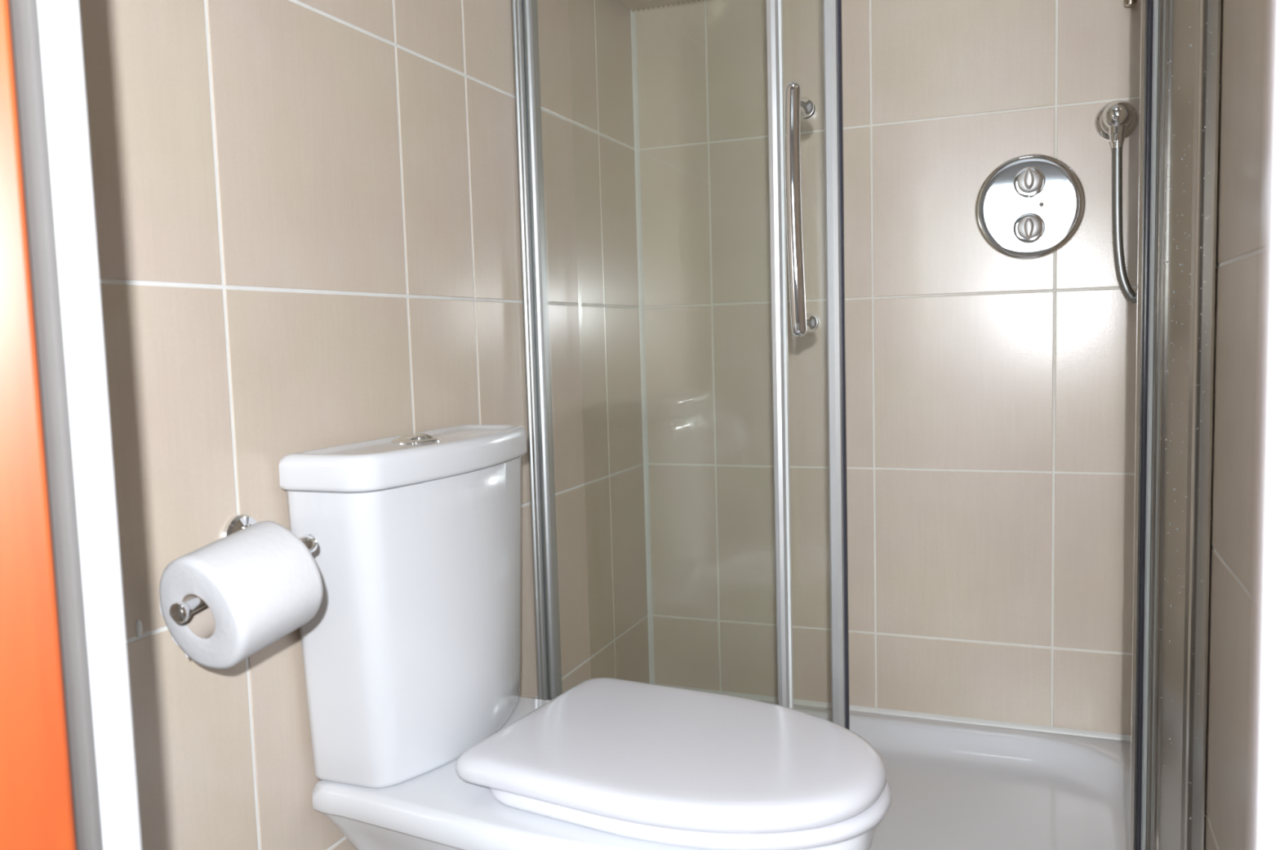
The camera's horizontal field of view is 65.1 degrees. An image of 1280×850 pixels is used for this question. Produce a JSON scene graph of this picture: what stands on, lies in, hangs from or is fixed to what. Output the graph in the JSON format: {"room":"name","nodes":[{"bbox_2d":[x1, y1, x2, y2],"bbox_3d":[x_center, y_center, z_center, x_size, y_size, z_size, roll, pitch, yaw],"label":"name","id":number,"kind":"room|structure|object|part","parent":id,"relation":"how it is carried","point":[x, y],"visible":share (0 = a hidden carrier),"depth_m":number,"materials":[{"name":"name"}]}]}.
{"room":"bathroom","nodes":[
{"label":"bathroom","id":0,"kind":"room"},
{"bbox_2d":[78,0,649,849],"bbox_3d":[-0.338,-0.382,1.437,0.092,2.300,1.580,0,5,22],"label":"wall","id":1,"kind":"structure","parent":0,"point":[307,211],"depth_m":1.20,"materials":[{"name":"beige tile"}]},
{"bbox_2d":[169,513,317,622],"bbox_3d":[-0.412,0.137,0.999,0.106,0.068,0.194,0,5,22],"label":"toilet roll holder","id":2,"kind":"object","parent":1,"relation":"attached to","point":[180,611],"visible":0.27,"depth_m":1.04,"materials":[{"name":"silver metal"}]},
{"bbox_3d":[-0.416,0.170,0.907,0.019,0.019,0.015,0,5,22],"label":"knob","id":3,"kind":"part","parent":2,"relation":"part of","materials":[{"name":"silver metal"}]},
{"bbox_2d":[158,520,323,668],"bbox_3d":[-0.387,0.163,0.973,0.115,0.128,0.121,1,6,29],"label":"toilet roll","id":4,"kind":"object","parent":2,"relation":"on","point":[260,583],"visible":0.99,"depth_m":0.94,"materials":[{"name":"white paper"},{"name":"grey cardboard"}]},
{"bbox_2d":[630,0,1141,741],"bbox_3d":[0.474,-0.454,2.002,1.100,2.300,0.099,0,5,22],"label":"wall","id":5,"kind":"structure","parent":0,"point":[990,394],"depth_m":1.97,"materials":[{"name":"beige tile"}]},
{"bbox_2d":[618,0,704,12],"bbox_3d":[0.040,-0.889,1.980,0.202,0.060,0.202,0,5,22],"label":"basket","id":6,"kind":"object","parent":5,"relation":"attached to","point":[633,5],"visible":1,"depth_m":2.06,"materials":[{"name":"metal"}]},
{"bbox_2d":[974,153,1085,259],"bbox_3d":[0.716,-0.403,1.843,0.192,0.193,0.051,0,5,22],"label":"shower valve","id":7,"kind":"object","parent":5,"relation":"attached to","point":[1029,206],"visible":1,"depth_m":1.85,"materials":[{"name":"silver metal"}]},
{"bbox_3d":[0.713,-0.446,1.835,0.041,0.041,0.020,0,5,22],"label":"knob","id":8,"kind":"part","parent":7,"relation":"part of","materials":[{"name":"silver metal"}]},
{"bbox_3d":[0.720,-0.364,1.853,0.055,0.055,0.006,0,5,22],"label":"flow knob","id":9,"kind":"part","parent":7,"relation":"part of","materials":[{"name":"silver metal"}]},
{"bbox_3d":[0.715,-0.363,1.842,0.041,0.041,0.020,0,5,22],"label":"knob","id":10,"kind":"part","parent":7,"relation":"part of","materials":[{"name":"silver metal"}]},
{"bbox_3d":[0.717,-0.448,1.846,0.055,0.055,0.006,0,5,22],"label":"temperature knob","id":11,"kind":"part","parent":7,"relation":"part of","materials":[{"name":"silver metal"}]},
{"bbox_2d":[1094,100,1138,303],"bbox_3d":[0.851,-0.542,1.748,0.101,0.657,0.093,0,5,22],"label":"shower hose","id":12,"kind":"object","parent":5,"relation":"attached to","point":[1116,120],"visible":0.45,"depth_m":1.77,"materials":[{"name":"silver metal"}]},
{"bbox_2d":[1124,0,1137,6],"bbox_3d":[0.847,-0.960,1.725,0.040,0.466,0.065,0,5,22],"label":"riser rail","id":13,"kind":"object","parent":5,"relation":"attached to","point":[1127,2],"visible":1,"depth_m":1.73,"materials":[{"name":"metal"}]},
{"bbox_2d":[1204,0,1269,849],"bbox_3d":[0.673,-0.376,1.032,0.090,2.300,1.580,0,5,22],"label":"wall","id":14,"kind":"structure","parent":0,"point":[1245,23],"depth_m":1.07,"materials":[{"name":"beige tile"}]},
{"bbox_3d":[0.214,0.803,1.369,1.180,0.080,1.690,0,5,22],"label":"floor","id":15,"kind":"structure","parent":0,"visible":0},
{"bbox_2d":[278,424,891,849],"bbox_3d":[-0.030,0.397,1.214,0.672,0.770,0.411,0,5,22],"label":"toilet","id":16,"kind":"object","parent":15,"relation":"on","point":[424,735],"visible":1,"depth_m":1.15,"materials":[{"name":"white ceramic"}]},
{"bbox_3d":[-0.271,0.036,1.284,0.144,0.041,0.389,0,5,22],"label":"cistern lid","id":17,"kind":"part","parent":16,"relation":"part of","materials":[{"name":"white ceramic"}]},
{"bbox_3d":[0.052,0.376,1.176,0.469,0.029,0.347,0,5,22],"label":"lid","id":18,"kind":"part","parent":16,"relation":"part of","materials":[{"name":"white plastic"}]},
{"bbox_3d":[0.071,0.401,1.167,0.437,0.020,0.333,0,5,22],"label":"seat","id":19,"kind":"part","parent":16,"relation":"part of","materials":[{"name":"white plastic"}]},
{"bbox_2d":[756,699,1130,849],"bbox_3d":[0.361,0.673,1.734,0.994,0.107,0.696,0,5,22],"label":"shower tray","id":20,"kind":"object","parent":15,"relation":"on","point":[954,785],"visible":0.34,"depth_m":1.81,"materials":[{"name":"white ceramic"}]},
{"bbox_2d":[511,0,1222,849],"bbox_3d":[0.254,-0.293,1.453,0.999,1.873,0.184,0,5,22],"label":"shower frame","id":21,"kind":"object","parent":20,"relation":"on","point":[1180,40],"visible":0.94,"depth_m":1.34,"materials":[{"name":"metal"}]},
{"bbox_2d":[784,0,849,729],"bbox_3d":[0.092,-0.283,1.569,0.443,1.803,0.089,0,5,22],"label":"sliding shower door","id":22,"kind":"structure","parent":21,"relation":"attached to","point":[797,107],"depth_m":1.51,"materials":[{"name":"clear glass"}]},
{"bbox_3d":[0.229,-0.317,1.478,0.028,0.374,0.030,0,5,22],"label":"handle","id":23,"kind":"part","parent":22,"relation":"part of","materials":[{"name":"silver metal"}]},
{"bbox_3d":[0.239,-0.475,1.488,0.030,0.030,0.051,0,5,22],"label":"handle mount","id":24,"kind":"part","parent":22,"relation":"part of","materials":[{"name":"silver metal"}]},
{"bbox_3d":[0.249,-0.155,1.516,0.030,0.030,0.051,0,5,22],"label":"handle mount","id":25,"kind":"part","parent":22,"relation":"part of","materials":[{"name":"silver metal"}]},
{"bbox_3d":[-0.129,-0.307,0.496,3.400,2.300,0.020,0,5,22],"label":"wall","id":26,"kind":"structure","parent":0,"visible":0},
{"bbox_2d":[0,0,76,849],"bbox_3d":[-0.613,-0.139,0.404,0.618,1.984,0.063,-4,6,-30],"label":"door","id":27,"kind":"structure","parent":26,"relation":"in","point":[37,805],"depth_m":0.58,"materials":[{"name":"orange wood"}]},
{"bbox_2d":[8,0,142,849],"bbox_3d":[-0.358,-0.159,0.598,0.050,2.000,0.032,0,5,22],"label":"trim","id":28,"kind":"structure","parent":26,"relation":"attached to","point":[46,37],"depth_m":0.60,"materials":[{"name":"white paint"}]},
{"bbox_2d":[1248,0,1279,849],"bbox_3d":[0.255,-0.155,0.356,0.050,2.000,0.025,0,5,22],"label":"trim","id":29,"kind":"structure","parent":26,"relation":"attached to","point":[1264,777],"depth_m":0.38,"materials":[{"name":"white paint"}]}
]}

